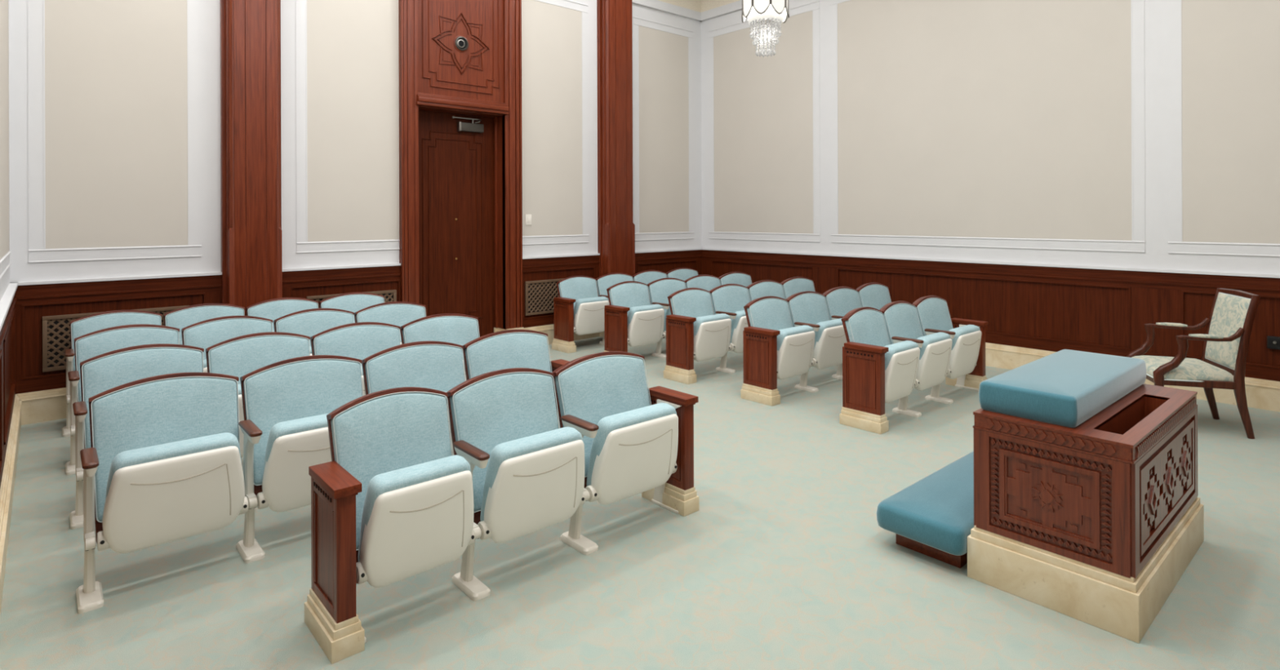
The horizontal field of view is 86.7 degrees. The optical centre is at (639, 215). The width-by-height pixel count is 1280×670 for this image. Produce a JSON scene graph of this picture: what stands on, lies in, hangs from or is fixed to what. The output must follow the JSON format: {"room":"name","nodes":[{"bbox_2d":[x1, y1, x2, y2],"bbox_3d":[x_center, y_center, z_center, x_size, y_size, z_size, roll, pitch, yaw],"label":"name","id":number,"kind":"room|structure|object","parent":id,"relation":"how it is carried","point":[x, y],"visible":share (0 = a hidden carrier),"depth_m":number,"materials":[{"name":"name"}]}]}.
{"room":"temple instruction room","nodes":[
{"label":"temple instruction room","id":0,"kind":"room"},
{"bbox_2d":[0,0,17,488],"bbox_3d":[-2.276,-1.042,2.168,0.246,5.300,7.998,0,0,-41],"label":"wall","id":1,"kind":"structure","parent":0,"point":[8,300],"depth_m":4.39,"materials":[{"name":"white paint"}]},
{"bbox_2d":[0,394,22,614],"bbox_3d":[-2.251,1.488,2.316,0.066,0.239,7.798,0,0,-41],"label":"baseboard","id":2,"kind":"structure","parent":1,"relation":"attached to","point":[7,485],"depth_m":3.60,"materials":[{"name":"stone"}]},
{"bbox_2d":[8,0,702,394],"bbox_3d":[-2.014,-1.043,7.827,8.113,5.300,0.246,0,0,-41],"label":"wall","id":3,"kind":"structure","parent":0,"point":[114,105],"depth_m":6.53,"materials":[{"name":"white paint"}]},
{"bbox_2d":[42,311,102,372],"bbox_3d":[-4.556,1.012,5.446,0.363,0.437,0.026,0,0,-41],"label":"air vent","id":4,"kind":"object","parent":3,"relation":"in","point":[56,342],"depth_m":5.38,"materials":[{"name":"brown metal"}]},
{"bbox_2d":[131,305,189,325],"bbox_3d":[-4.120,0.869,5.830,0.403,0.154,0.026,0,0,-41],"label":"air vent","id":5,"kind":"object","parent":3,"relation":"in","point":[166,309],"depth_m":5.84,"materials":[{"name":"brown wood"}]},
{"bbox_2d":[220,0,282,315],"bbox_3d":[-3.545,-0.657,6.221,0.525,4.540,0.233,0,0,-41],"label":"column","id":6,"kind":"structure","parent":3,"relation":"attached to","point":[251,254],"depth_m":6.14,"materials":[{"name":"brown wood"}]},
{"bbox_2d":[17,324,599,425],"bbox_3d":[-1.932,1.487,7.744,7.713,0.239,0.066,0,0,-41],"label":"baseboard","id":7,"kind":"structure","parent":3,"relation":"attached to","point":[44,406],"depth_m":5.33,"materials":[{"name":"stone"}]},
{"bbox_2d":[306,289,396,308],"bbox_3d":[-2.913,1.008,6.891,0.880,0.435,0.026,0,0,-41],"label":"air vent","id":8,"kind":"object","parent":3,"relation":"in","point":[390,295],"visible":0.18,"depth_m":7.08,"materials":[{"name":"brown metal"}]},
{"bbox_2d":[418,110,494,337],"bbox_3d":[-2.144,0.203,7.852,1.082,2.790,0.134,0,0,-41],"label":"door","id":9,"kind":"structure","parent":3,"relation":"in","point":[456,224],"depth_m":7.88,"materials":[{"name":"brown wood"}]},
{"bbox_2d":[398,0,524,332],"bbox_3d":[-2.072,-0.663,7.781,1.498,4.540,0.380,0,0,-41],"label":"trim","id":10,"kind":"structure","parent":3,"relation":"attached to","point":[483,79],"depth_m":7.79,"materials":[{"name":"brown wood"}]},
{"bbox_2d":[455,36,468,50],"bbox_3d":[-2.018,-1.948,7.686,0.156,0.156,0.022,0,0,-41],"label":"camera","id":11,"kind":"object","parent":10,"relation":"attached to","point":[461,42],"visible":1,"depth_m":7.68,"materials":[{"name":"silver metal"}]},
{"bbox_2d":[525,214,531,225],"bbox_3d":[-1.360,0.055,8.281,0.083,0.130,0.013,0,0,-41],"label":"light switch","id":12,"kind":"object","parent":3,"relation":"attached to","point":[528,217],"visible":1,"depth_m":8.27,"materials":[{"name":"plastic"}]},
{"bbox_2d":[524,278,564,315],"bbox_3d":[-1.049,1.011,8.530,0.915,0.415,0.026,0,0,-41],"label":"air vent","id":13,"kind":"object","parent":3,"relation":"in","point":[540,295],"visible":0.48,"depth_m":8.37,"materials":[{"name":"brown metal"}]},
{"bbox_2d":[596,0,635,337],"bbox_3d":[-0.284,-0.669,9.089,0.580,4.540,0.233,0,0,-41],"label":"column","id":14,"kind":"structure","parent":3,"relation":"attached to","point":[615,226],"depth_m":8.97,"materials":[{"name":"brown wood"}]},
{"bbox_2d":[0,337,1279,669],"bbox_3d":[0.522,1.658,4.953,8.113,0.120,8.498,0,0,-41],"label":"floor","id":15,"kind":"structure","parent":0,"point":[784,562],"depth_m":2.93,"materials":[{"name":"green carpet"}]},
{"bbox_2d":[62,310,161,436],"bbox_3d":[-4.074,1.185,5.263,0.629,0.858,0.430,0,0,-41],"label":"seat","id":16,"kind":"object","parent":15,"relation":"on","point":[82,326],"visible":0.3,"depth_m":5.28,"materials":[{"name":"blue fabric"}]},
{"bbox_2d":[65,324,179,475],"bbox_3d":[-3.430,1.183,4.531,0.629,0.858,0.430,0,0,-41],"label":"seat","id":17,"kind":"object","parent":15,"relation":"on","point":[91,344],"visible":0.34,"depth_m":4.55,"materials":[{"name":"blue fabric"}]},
{"bbox_2d":[69,343,204,529],"bbox_3d":[-2.787,1.181,3.799,0.629,0.858,0.430,0,0,-41],"label":"seat","id":18,"kind":"object","parent":15,"relation":"on","point":[99,374],"visible":0.41,"depth_m":3.81,"materials":[{"name":"blue fabric"}]},
{"bbox_2d":[75,372,248,613],"bbox_3d":[-2.139,1.179,3.063,0.629,0.858,0.430,0,0,-41],"label":"seat","id":19,"kind":"object","parent":15,"relation":"on","point":[162,464],"visible":1,"depth_m":2.99,"materials":[{"name":"white plastic"}]},
{"bbox_2d":[105,432,241,499],"bbox_3d":[-2.047,1.193,2.996,0.498,0.390,0.185,0,0,-41],"label":"seat cushion","id":20,"kind":"object","parent":19,"relation":"on","point":[209,467],"depth_m":2.94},
{"bbox_2d":[163,303,244,344],"bbox_3d":[-3.626,1.184,5.658,0.634,0.858,0.430,0,0,-41],"label":"seat","id":21,"kind":"object","parent":15,"relation":"on","point":[182,317],"visible":0.2,"depth_m":5.73,"materials":[{"name":"blue fabric"}]},
{"bbox_2d":[181,315,272,373],"bbox_3d":[-2.982,1.182,4.925,0.634,0.858,0.430,0,0,-41],"label":"seat","id":22,"kind":"object","parent":15,"relation":"on","point":[206,334],"visible":0.27,"depth_m":4.99,"materials":[{"name":"blue fabric"}]},
{"bbox_2d":[203,359,206,368],"bbox_3d":[-2.889,1.196,4.858,0.502,0.390,0.185,0,0,-41],"label":"seat cushion","id":23,"kind":"object","parent":22,"relation":"on","point":[205,360],"depth_m":4.66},
{"bbox_2d":[205,332,310,457],"bbox_3d":[-2.338,1.179,4.193,0.634,0.858,0.430,0,0,-41],"label":"seat","id":24,"kind":"object","parent":15,"relation":"on","point":[238,357],"visible":0.16,"depth_m":4.25,"materials":[{"name":"blue fabric"}]},
{"bbox_2d":[238,384,241,395],"bbox_3d":[-2.246,1.193,4.126,0.502,0.390,0.185,0,0,-41],"label":"seat cushion","id":25,"kind":"object","parent":24,"relation":"on","point":[239,385],"depth_m":3.94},
{"bbox_2d":[245,297,318,332],"bbox_3d":[-3.171,1.182,6.057,0.645,0.858,0.430,0,0,-41],"label":"seat","id":26,"kind":"object","parent":15,"relation":"on","point":[273,309],"visible":0.26,"depth_m":6.14,"materials":[{"name":"blue fabric"}]},
{"bbox_2d":[236,355,363,563],"bbox_3d":[-1.691,1.177,3.457,0.634,0.858,0.430,0,0,-41],"label":"seat","id":27,"kind":"object","parent":15,"relation":"on","point":[286,404],"visible":0.67,"depth_m":3.33,"materials":[{"name":"blue fabric"}]},
{"bbox_2d":[262,413,328,492],"bbox_3d":[-1.599,1.191,3.390,0.502,0.390,0.185,0,0,-41],"label":"seat cushion","id":28,"kind":"object","parent":27,"relation":"on","point":[295,446],"depth_m":3.24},
{"bbox_2d":[273,307,354,355],"bbox_3d":[-2.528,1.180,5.325,0.645,0.858,0.430,0,0,-41],"label":"seat","id":29,"kind":"object","parent":15,"relation":"on","point":[308,322],"visible":0.26,"depth_m":5.41,"materials":[{"name":"blue fabric"}]},
{"bbox_2d":[304,461,366,664],"bbox_3d":[-1.160,1.294,2.591,0.138,0.620,0.346,0,0,-41],"label":"end panel","id":30,"kind":"object","parent":15,"relation":"on","point":[331,615],"visible":1,"depth_m":2.49,"materials":[{"name":"brown wood"}]},
{"bbox_2d":[326,386,475,587],"bbox_3d":[-0.963,1.087,2.792,0.501,0.682,0.430,0,0,-41],"label":"seat","id":31,"kind":"object","parent":30,"relation":"attached to","point":[415,503],"visible":0.97,"depth_m":2.73,"materials":[{"name":"white plastic"}]},
{"bbox_2d":[358,455,471,562],"bbox_3d":[-0.889,1.188,2.709,0.431,0.390,0.185,0,0,-41],"label":"seat cushion","id":32,"kind":"object","parent":31,"relation":"on","point":[421,513],"depth_m":2.63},
{"bbox_2d":[318,292,384,323],"bbox_3d":[-2.710,1.181,6.463,0.656,0.858,0.430,0,0,-41],"label":"seat","id":33,"kind":"object","parent":15,"relation":"on","point":[354,302],"visible":0.2,"depth_m":6.56,"materials":[{"name":"blue fabric"}]},
{"bbox_2d":[310,321,400,395],"bbox_3d":[-1.884,1.178,4.592,0.645,0.858,0.430,0,0,-41],"label":"seat","id":34,"kind":"object","parent":15,"relation":"on","point":[358,340],"visible":0.18,"depth_m":4.68,"materials":[{"name":"blue fabric"}]},
{"bbox_2d":[353,301,426,344],"bbox_3d":[-2.066,1.178,5.731,0.656,0.858,0.430,0,0,-41],"label":"seat","id":35,"kind":"object","parent":15,"relation":"on","point":[399,313],"visible":0.19,"depth_m":5.83,"materials":[{"name":"blue fabric"}]},
{"bbox_2d":[361,341,466,455],"bbox_3d":[-1.237,1.175,3.856,0.645,0.858,0.430,0,0,-41],"label":"seat","id":36,"kind":"object","parent":15,"relation":"on","point":[439,366],"visible":0.22,"depth_m":3.95,"materials":[{"name":"blue fabric"}]},
{"bbox_2d":[400,313,479,380],"bbox_3d":[-1.422,1.176,4.998,0.656,0.858,0.430,0,0,-41],"label":"seat","id":37,"kind":"object","parent":15,"relation":"on","point":[454,328],"visible":0.21,"depth_m":5.10,"materials":[{"name":"blue fabric"}]},
{"bbox_2d":[462,328,559,427],"bbox_3d":[-0.775,1.174,4.263,0.656,0.858,0.430,0,0,-41],"label":"seat","id":38,"kind":"object","parent":15,"relation":"on","point":[517,348],"visible":0.23,"depth_m":4.35,"materials":[{"name":"blue fabric"}]},
{"bbox_2d":[445,368,584,600],"bbox_3d":[-0.572,1.173,3.136,0.608,0.858,0.430,0,0,-41],"label":"seat","id":39,"kind":"object","parent":15,"relation":"on","point":[527,471],"visible":0.89,"depth_m":3.06,"materials":[{"name":"white plastic"}]},
{"bbox_2d":[480,426,582,521],"bbox_3d":[-0.480,1.187,3.068,0.481,0.390,0.185,0,0,-41],"label":"seat cushion","id":40,"kind":"object","parent":39,"relation":"on","point":[537,477],"depth_m":2.98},
{"bbox_2d":[549,359,568,372],"bbox_3d":[-0.483,1.292,4.491,0.122,0.620,0.346,0,0,-41],"label":"end panel","id":41,"kind":"object","parent":15,"relation":"on","point":[555,364],"visible":0.08,"depth_m":4.54,"materials":[{"name":"brown wood"}]},
{"bbox_2d":[551,297,576,353],"bbox_3d":[-0.892,1.293,8.033,0.138,0.620,0.346,0,0,-41],"label":"end panel","id":42,"kind":"object","parent":15,"relation":"on","point":[563,341],"visible":1,"depth_m":7.97,"materials":[{"name":"brown wood"}]},
{"bbox_2d":[556,275,608,335],"bbox_3d":[-0.670,1.086,8.256,0.564,0.682,0.430,0,0,-41],"label":"seat","id":43,"kind":"object","parent":42,"relation":"attached to","point":[588,308],"visible":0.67,"depth_m":8.18,"materials":[{"name":"white plastic"}]},
{"bbox_2d":[573,296,608,318],"bbox_3d":[-0.597,1.188,8.173,0.485,0.390,0.185,0,0,-41],"label":"seat cushion","id":44,"kind":"object","parent":43,"relation":"on","point":[586,308],"depth_m":8.07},
{"bbox_2d":[595,272,633,344],"bbox_3d":[-0.243,1.172,8.632,0.645,0.858,0.430,0,0,-41],"label":"seat","id":45,"kind":"object","parent":15,"relation":"on","point":[605,282],"visible":0.17,"depth_m":8.65,"materials":[{"name":"blue fabric"}]},
{"bbox_2d":[551,351,678,555],"bbox_3d":[-0.126,1.172,3.528,0.651,0.858,0.430,0,0,-41],"label":"seat","id":46,"kind":"object","parent":15,"relation":"on","point":[630,443],"visible":0.93,"depth_m":3.45,"materials":[{"name":"white plastic"}]},
{"bbox_2d":[586,402,676,486],"bbox_3d":[-0.033,1.185,3.462,0.516,0.390,0.185,0,0,-41],"label":"seat cushion","id":47,"kind":"object","parent":46,"relation":"on","point":[637,447],"depth_m":3.37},
{"bbox_2d":[604,305,630,352],"bbox_3d":[-0.248,1.291,7.301,0.138,0.620,0.346,0,0,-41],"label":"end panel","id":48,"kind":"object","parent":15,"relation":"on","point":[615,317],"visible":0.79,"depth_m":7.25,"materials":[{"name":"brown wood"}]},
{"bbox_2d":[606,280,664,346],"bbox_3d":[-0.027,1.083,7.524,0.564,0.682,0.430,0,0,-41],"label":"seat","id":49,"kind":"object","parent":48,"relation":"attached to","point":[646,321],"visible":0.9,"depth_m":7.45,"materials":[{"name":"white plastic"}]},
{"bbox_2d":[627,304,663,326],"bbox_3d":[0.047,1.185,7.441,0.485,0.390,0.185,0,0,-41],"label":"seat cushion","id":50,"kind":"object","parent":49,"relation":"on","point":[652,315],"depth_m":7.34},
{"bbox_2d":[632,270,666,284],"bbox_3d":[0.217,1.170,9.036,0.650,0.858,0.430,0,0,-41],"label":"seat","id":51,"kind":"object","parent":15,"relation":"on","point":[646,277],"visible":0.2,"depth_m":9.11,"materials":[{"name":"blue fabric"}]},
{"bbox_2d":[647,277,686,358],"bbox_3d":[0.401,1.170,7.900,0.645,0.858,0.430,0,0,-41],"label":"seat","id":52,"kind":"object","parent":15,"relation":"on","point":[660,290],"visible":0.38,"depth_m":7.88,"materials":[{"name":"blue fabric"}]},
{"bbox_2d":[663,307,671,331],"bbox_3d":[0.494,1.184,7.833,0.511,0.390,0.185,0,0,-41],"label":"seat cushion","id":53,"kind":"object","parent":52,"relation":"on","point":[668,313],"depth_m":7.68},
{"bbox_2d":[641,386,698,516],"bbox_3d":[0.164,1.289,3.755,0.122,0.620,0.346,0,0,-41],"label":"end panel","id":54,"kind":"object","parent":15,"relation":"on","point":[678,495],"visible":0.69,"depth_m":3.65,"materials":[{"name":"brown wood"}]},
{"bbox_2d":[663,314,696,384],"bbox_3d":[0.395,1.289,6.569,0.138,0.620,0.346,0,0,-41],"label":"end panel","id":55,"kind":"object","parent":15,"relation":"on","point":[679,366],"visible":1,"depth_m":6.51,"materials":[{"name":"brown wood"}]},
{"bbox_2d":[667,287,731,361],"bbox_3d":[0.617,1.081,6.792,0.564,0.682,0.430,0,0,-41],"label":"seat","id":56,"kind":"object","parent":55,"relation":"attached to","point":[712,333],"visible":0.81,"depth_m":6.72,"materials":[{"name":"white plastic"}]},
{"bbox_2d":[693,313,730,336],"bbox_3d":[0.691,1.183,6.708,0.485,0.390,0.185,0,0,-41],"label":"seat cushion","id":57,"kind":"object","parent":56,"relation":"on","point":[716,325],"depth_m":6.61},
{"bbox_2d":[666,267,697,280],"bbox_3d":[0.698,1.169,9.459,0.701,0.858,0.430,0,0,-41],"label":"seat","id":58,"kind":"object","parent":15,"relation":"on","point":[682,273],"visible":0.19,"depth_m":9.54,"materials":[{"name":"blue fabric"}]},
{"bbox_2d":[684,274,720,291],"bbox_3d":[0.861,1.168,8.304,0.650,0.858,0.430,0,0,-41],"label":"seat","id":59,"kind":"object","parent":15,"relation":"on","point":[708,282],"visible":0.2,"depth_m":8.40,"materials":[{"name":"blue fabric"}]},
{"bbox_2d":[709,284,750,373],"bbox_3d":[1.045,1.167,7.168,0.645,0.858,0.430,0,0,-41],"label":"seat","id":60,"kind":"object","parent":15,"relation":"on","point":[730,300],"visible":0.56,"depth_m":7.10,"materials":[{"name":"blue fabric"}]},
{"bbox_2d":[729,310,746,343],"bbox_3d":[1.137,1.181,7.101,0.511,0.390,0.185,0,0,-41],"label":"seat cushion","id":61,"kind":"object","parent":60,"relation":"on","point":[738,325],"depth_m":6.91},
{"bbox_2d":[719,271,751,287],"bbox_3d":[1.342,1.166,8.727,0.701,0.858,0.430,0,0,-41],"label":"seat","id":62,"kind":"object","parent":15,"relation":"on","point":[733,277],"visible":0.18,"depth_m":8.82,"materials":[{"name":"blue fabric"}]},
{"bbox_2d":[740,326,780,406],"bbox_3d":[1.042,1.286,5.833,0.138,0.620,0.346,0,0,-41],"label":"end panel","id":63,"kind":"object","parent":15,"relation":"on","point":[759,344],"visible":1,"depth_m":5.78,"materials":[{"name":"brown wood"}]},
{"bbox_2d":[743,296,815,379],"bbox_3d":[1.264,1.079,6.056,0.564,0.682,0.430,0,0,-41],"label":"seat","id":64,"kind":"object","parent":63,"relation":"attached to","point":[796,344],"visible":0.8,"depth_m":5.99,"materials":[{"name":"white plastic"}]},
{"bbox_2d":[777,324,813,351],"bbox_3d":[1.338,1.181,5.972,0.485,0.390,0.185,0,0,-41],"label":"seat cushion","id":65,"kind":"object","parent":64,"relation":"on","point":[801,338],"depth_m":5.87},
{"bbox_2d":[746,280,785,301],"bbox_3d":[1.505,1.166,7.572,0.650,0.858,0.430,0,0,-41],"label":"seat","id":66,"kind":"object","parent":15,"relation":"on","point":[762,288],"visible":0.17,"depth_m":7.66,"materials":[{"name":"blue fabric"}]},
{"bbox_2d":[780,276,814,299],"bbox_3d":[1.986,1.164,7.995,0.701,0.858,0.430,0,0,-41],"label":"seat","id":67,"kind":"object","parent":15,"relation":"on","point":[792,286],"visible":0.2,"depth_m":8.05,"materials":[{"name":"blue fabric"}]},
{"bbox_2d":[786,291,847,392],"bbox_3d":[1.692,1.165,6.432,0.645,0.858,0.430,0,0,-41],"label":"seat","id":68,"kind":"object","parent":15,"relation":"on","point":[809,308],"visible":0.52,"depth_m":6.32,"materials":[{"name":"blue fabric"}]},
{"bbox_2d":[813,318,842,349],"bbox_3d":[1.785,1.179,6.365,0.511,0.390,0.185,0,0,-41],"label":"seat cushion","id":69,"kind":"object","parent":68,"relation":"on","point":[829,335],"depth_m":6.21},
{"bbox_2d":[822,286,862,379],"bbox_3d":[2.152,1.163,6.836,0.650,0.858,0.430,0,0,-41],"label":"seat","id":70,"kind":"object","parent":15,"relation":"on","point":[840,300],"visible":0.2,"depth_m":6.86,"materials":[{"name":"blue fabric"}]},
{"bbox_2d":[839,342,888,434],"bbox_3d":[1.690,1.284,5.097,0.138,0.620,0.346,0,0,-41],"label":"end panel","id":71,"kind":"object","parent":15,"relation":"on","point":[863,408],"visible":1,"depth_m":5.05,"materials":[{"name":"brown wood"}]},
{"bbox_2d":[840,306,919,403],"bbox_3d":[1.896,1.077,5.307,0.525,0.682,0.430,0,0,-41],"label":"seat","id":72,"kind":"object","parent":71,"relation":"attached to","point":[864,325],"visible":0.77,"depth_m":5.24,"materials":[{"name":"plastic"}]},
{"bbox_2d":[884,340,918,370],"bbox_3d":[1.970,1.178,5.223,0.451,0.390,0.185,0,0,-41],"label":"seat cushion","id":73,"kind":"object","parent":72,"relation":"on","point":[904,355],"depth_m":5.12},
{"bbox_2d":[855,282,891,310],"bbox_3d":[2.633,1.162,7.259,0.701,0.858,0.430,0,0,-41],"label":"seat","id":74,"kind":"object","parent":15,"relation":"on","point":[873,295],"visible":0.17,"depth_m":7.31,"materials":[{"name":"blue fabric"}]},
{"bbox_2d":[880,301,952,417],"bbox_3d":[2.294,1.163,5.656,0.597,0.858,0.430,0,0,-41],"label":"seat","id":75,"kind":"object","parent":15,"relation":"on","point":[901,319],"visible":0.72,"depth_m":5.57,"materials":[{"name":"plastic"}]},
{"bbox_2d":[916,332,951,359],"bbox_3d":[2.385,1.177,5.588,0.473,0.390,0.185,0,0,-41],"label":"seat cushion","id":76,"kind":"object","parent":75,"relation":"on","point":[936,346],"depth_m":5.48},
{"bbox_2d":[875,451,973,568],"bbox_3d":[1.696,1.483,3.494,1.151,0.222,0.421,0,0,-41],"label":"kneeler","id":77,"kind":"object","parent":15,"relation":"on","point":[933,517],"visible":0.53,"depth_m":3.19,"materials":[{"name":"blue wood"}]},
{"bbox_2d":[912,295,982,404],"bbox_3d":[2.726,1.161,6.036,0.621,0.858,0.430,0,0,-41],"label":"seat","id":78,"kind":"object","parent":15,"relation":"on","point":[933,313],"visible":0.83,"depth_m":5.95,"materials":[{"name":"plastic"}]},
{"bbox_2d":[947,324,980,350],"bbox_3d":[2.818,1.175,5.968,0.492,0.390,0.185,0,0,-41],"label":"seat cushion","id":79,"kind":"object","parent":78,"relation":"on","point":[967,337],"depth_m":5.86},
{"bbox_2d":[945,318,988,391],"bbox_3d":[3.023,1.279,6.270,0.122,0.620,0.346,0,0,-41],"label":"end panel","id":80,"kind":"object","parent":15,"relation":"on","point":[972,380],"visible":0.5,"depth_m":6.18,"materials":[{"name":"brown wood"}]},
{"bbox_2d":[967,349,1204,643],"bbox_3d":[2.096,1.162,3.149,1.196,0.862,0.625,0,0,-41],"label":"altar","id":81,"kind":"object","parent":15,"relation":"on","point":[1088,509],"visible":1,"depth_m":2.81,"materials":[{"name":"wood"}]},
{"bbox_2d":[1126,288,1260,439],"bbox_3d":[4.138,1.073,5.120,0.663,1.032,0.592,0,0,17],"label":"armchair","id":82,"kind":"object","parent":15,"relation":"on","point":[1226,339],"visible":0.93,"depth_m":4.93,"materials":[{"name":"beige fabric"}]},
{"bbox_2d":[1132,355,1233,382],"bbox_3d":[4.086,1.151,5.136,0.500,0.100,0.543,0,0,17],"label":"seat cushion","id":83,"kind":"object","parent":82,"relation":"on","point":[1208,369],"depth_m":4.93,"materials":[{"name":"fabric"}]},
{"bbox_2d":[1204,293,1250,369],"bbox_3d":[4.385,0.855,5.044,0.140,0.510,0.432,0,0,17],"label":"cushion","id":84,"kind":"object","parent":82,"relation":"on","point":[1228,313],"depth_m":5.03,"materials":[{"name":"fabric"}]},
{"bbox_2d":[701,0,1279,382],"bbox_3d":[3.632,-1.063,7.363,0.246,5.300,7.998,0,0,-41],"label":"wall","id":85,"kind":"structure","parent":0,"point":[1072,175],"depth_m":6.98,"materials":[{"name":"white paint"}]},
{"bbox_2d":[632,0,742,21],"bbox_3d":[0.604,-3.325,4.841,7.713,0.755,7.798,0,0,-41],"label":"trim","id":86,"kind":"structure","parent":85,"relation":"attached to","point":[655,4],"depth_m":9.91,"materials":[{"name":"white paint"}]},
{"bbox_2d":[658,0,739,12],"bbox_3d":[0.604,-3.235,4.841,7.713,0.315,7.798,0,0,-41],"label":"ceiling","id":87,"kind":"structure","parent":85,"relation":"attached to","point":[700,6],"depth_m":10.11,"materials":[{"name":"paint"}]},
{"bbox_2d":[985,342,1279,412],"bbox_3d":[3.492,1.468,7.365,0.066,0.239,7.798,0,0,-41],"label":"baseboard","id":88,"kind":"structure","parent":85,"relation":"attached to","point":[1264,394],"depth_m":5.81,"materials":[{"name":"stone"}]},
{"bbox_2d":[1266,335,1279,349],"bbox_3d":[5.143,1.032,5.474,0.054,0.100,0.115,0,0,-41],"label":"wall outlet","id":89,"kind":"object","parent":85,"relation":"attached to","point":[1273,342],"visible":1,"depth_m":5.48,"materials":[{"name":"black plastic"}]},
{"bbox_3d":[0.602,-3.752,4.841,8.113,0.100,8.198,0,0,-41],"label":"ceiling","id":90,"kind":"structure","parent":0,"visible":0},
{"bbox_2d":[742,0,789,57],"bbox_3d":[0.841,-2.390,4.562,0.320,2.626,0.320,0,0,-41],"label":"crystal chandelier","id":91,"kind":"object","parent":90,"relation":"hanging from","point":[761,15],"visible":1,"depth_m":4.50,"materials":[{"name":"clear glass"}]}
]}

